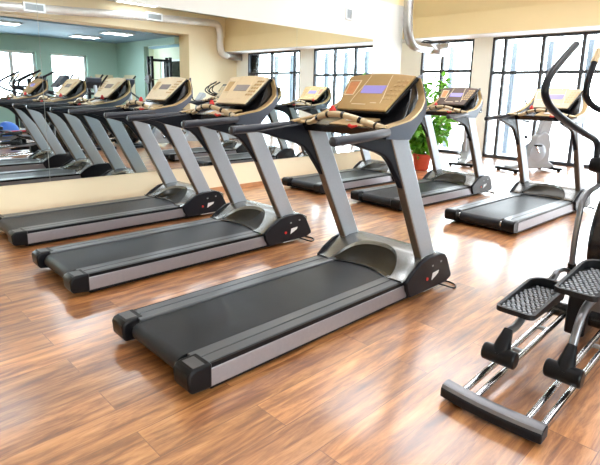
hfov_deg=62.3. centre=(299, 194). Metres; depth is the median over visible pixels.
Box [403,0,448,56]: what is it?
air duct
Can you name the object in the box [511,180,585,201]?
hood
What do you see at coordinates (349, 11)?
air vent
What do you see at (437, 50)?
outlet
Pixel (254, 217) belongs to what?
hood
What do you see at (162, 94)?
tray
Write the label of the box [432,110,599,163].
ground
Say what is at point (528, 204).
treadmill
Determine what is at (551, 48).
post
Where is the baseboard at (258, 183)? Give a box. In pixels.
[210,178,281,190]
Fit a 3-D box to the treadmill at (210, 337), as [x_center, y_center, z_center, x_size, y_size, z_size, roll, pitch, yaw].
[0.064,-0.005,3.111,2.305,1.525,0.977,-10,16,-43]
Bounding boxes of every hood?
[145,182,223,206]
[210,200,306,233]
[317,231,445,282]
[355,159,390,173]
[423,169,483,186]
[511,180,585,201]
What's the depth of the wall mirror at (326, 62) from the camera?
8.14 m
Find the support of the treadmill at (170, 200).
on the floor
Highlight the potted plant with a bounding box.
[409,71,458,170]
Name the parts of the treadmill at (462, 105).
rail, frame, upright trim, rail, panel, console panel, handrail, wing trim, upright trim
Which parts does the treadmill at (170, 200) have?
rail, handrail, rail, frame, panel, handrail, upright trim, console panel, wing trim, upright trim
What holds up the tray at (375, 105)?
on the treadmill at (210, 337)
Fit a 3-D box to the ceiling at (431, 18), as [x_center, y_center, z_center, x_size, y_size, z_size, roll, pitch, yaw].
[6.170,-3.735,9.158,0.650,1.170,12.700,-10,16,-44]
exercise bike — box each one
[448,108,481,167]
[495,99,561,173]
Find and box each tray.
[122,83,188,111]
[189,83,271,119]
[302,84,417,133]
[426,93,477,115]
[514,95,582,121]
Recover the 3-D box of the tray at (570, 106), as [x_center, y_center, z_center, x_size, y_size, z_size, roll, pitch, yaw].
[3.103,-1.093,6.138,0.495,0.375,0.672,-9,15,-42]
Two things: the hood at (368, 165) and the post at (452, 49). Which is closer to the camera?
the hood at (368, 165)
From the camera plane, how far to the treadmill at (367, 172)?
7.67 m
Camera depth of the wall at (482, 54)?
11.82 m
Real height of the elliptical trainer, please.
1.713 m
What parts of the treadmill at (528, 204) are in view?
rail, handrail, frame, upright trim, wing trim, rail, panel, console panel, upright trim, wing trim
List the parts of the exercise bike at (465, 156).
seat post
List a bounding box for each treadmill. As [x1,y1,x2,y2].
[0,77,225,245]
[32,76,313,293]
[112,74,456,393]
[282,108,394,193]
[350,87,494,210]
[444,88,594,233]
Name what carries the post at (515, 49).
on the ground
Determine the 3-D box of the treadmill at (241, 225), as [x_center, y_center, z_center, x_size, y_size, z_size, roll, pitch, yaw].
[-0.956,-0.246,4.177,2.305,1.525,0.978,-10,16,-44]
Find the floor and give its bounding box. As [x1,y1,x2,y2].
[0,150,599,464]
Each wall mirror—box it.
[0,0,49,185]
[36,0,296,180]
[294,28,372,156]
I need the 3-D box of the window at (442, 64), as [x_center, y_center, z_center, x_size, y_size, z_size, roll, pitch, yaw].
[3.644,-2.457,12.557,0.100,2.760,1.430,-10,16,-44]
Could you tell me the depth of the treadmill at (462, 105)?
6.96 m
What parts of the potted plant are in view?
pot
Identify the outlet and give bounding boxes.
[428,43,448,56]
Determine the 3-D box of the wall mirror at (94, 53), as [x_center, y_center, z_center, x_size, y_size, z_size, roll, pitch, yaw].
[-1.387,-1.342,6.489,3.683,1.985,0.011,-10,16,-44]
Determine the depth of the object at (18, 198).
5.95 m
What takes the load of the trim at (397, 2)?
attached to the wall at (379, 21)
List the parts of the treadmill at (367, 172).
rail, frame, rail, upright trim, panel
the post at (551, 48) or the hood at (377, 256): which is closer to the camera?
the hood at (377, 256)
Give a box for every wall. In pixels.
[7,0,403,185]
[400,30,599,156]
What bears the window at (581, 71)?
in the wall at (482, 54)
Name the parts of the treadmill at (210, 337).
rail, handrail, frame, rail, panel, wing trim, upright trim, readout frame, handrail, console panel, wing trim, upright trim, power cord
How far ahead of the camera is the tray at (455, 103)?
6.96 m
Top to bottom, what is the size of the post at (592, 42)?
2.780 m
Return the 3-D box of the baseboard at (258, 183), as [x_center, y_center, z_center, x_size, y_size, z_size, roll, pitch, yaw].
[-2.207,0.103,5.993,11.490,0.060,0.012,-10,16,-44]
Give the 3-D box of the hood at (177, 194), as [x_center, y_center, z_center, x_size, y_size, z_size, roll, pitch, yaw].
[-1.359,0.014,5.813,0.602,0.226,0.774,-10,16,-44]
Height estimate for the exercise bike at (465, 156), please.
1.328 m
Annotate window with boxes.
[420,39,474,153]
[482,31,599,167]
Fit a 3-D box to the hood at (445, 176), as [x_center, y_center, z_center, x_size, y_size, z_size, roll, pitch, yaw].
[2.350,-0.229,7.467,0.629,0.226,0.794,-10,16,-44]
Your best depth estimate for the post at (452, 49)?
13.81 m
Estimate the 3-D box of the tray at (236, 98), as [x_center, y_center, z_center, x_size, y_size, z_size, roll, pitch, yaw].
[-0.596,-0.835,4.414,0.495,0.375,0.672,-10,16,-44]
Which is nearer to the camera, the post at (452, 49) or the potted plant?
the potted plant
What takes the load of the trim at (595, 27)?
attached to the wall at (482, 54)
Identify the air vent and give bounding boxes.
[345,7,352,19]
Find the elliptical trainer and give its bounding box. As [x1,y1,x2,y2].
[440,41,599,443]
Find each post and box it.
[442,46,455,146]
[502,43,518,152]
[545,41,555,86]
[582,39,595,138]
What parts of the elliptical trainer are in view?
track rail, track rail, pedal arm, link rod, track rail, track rail, pedal arm, lever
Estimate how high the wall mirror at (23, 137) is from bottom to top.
1.985 m
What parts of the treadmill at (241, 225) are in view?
rail, handrail, rail, frame, panel, wing trim, handrail, upright trim, console panel, wing trim, upright trim, power cord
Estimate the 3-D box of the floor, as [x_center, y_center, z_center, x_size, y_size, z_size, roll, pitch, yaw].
[3.297,0.943,2.952,14.950,0.120,19.200,-10,16,-44]
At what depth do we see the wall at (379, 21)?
8.01 m
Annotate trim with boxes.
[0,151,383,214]
[380,0,403,5]
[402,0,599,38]
[402,25,599,42]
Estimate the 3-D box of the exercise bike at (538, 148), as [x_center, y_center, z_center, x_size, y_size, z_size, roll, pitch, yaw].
[4.515,-1.212,9.635,1.154,1.518,0.560,-2,12,-19]

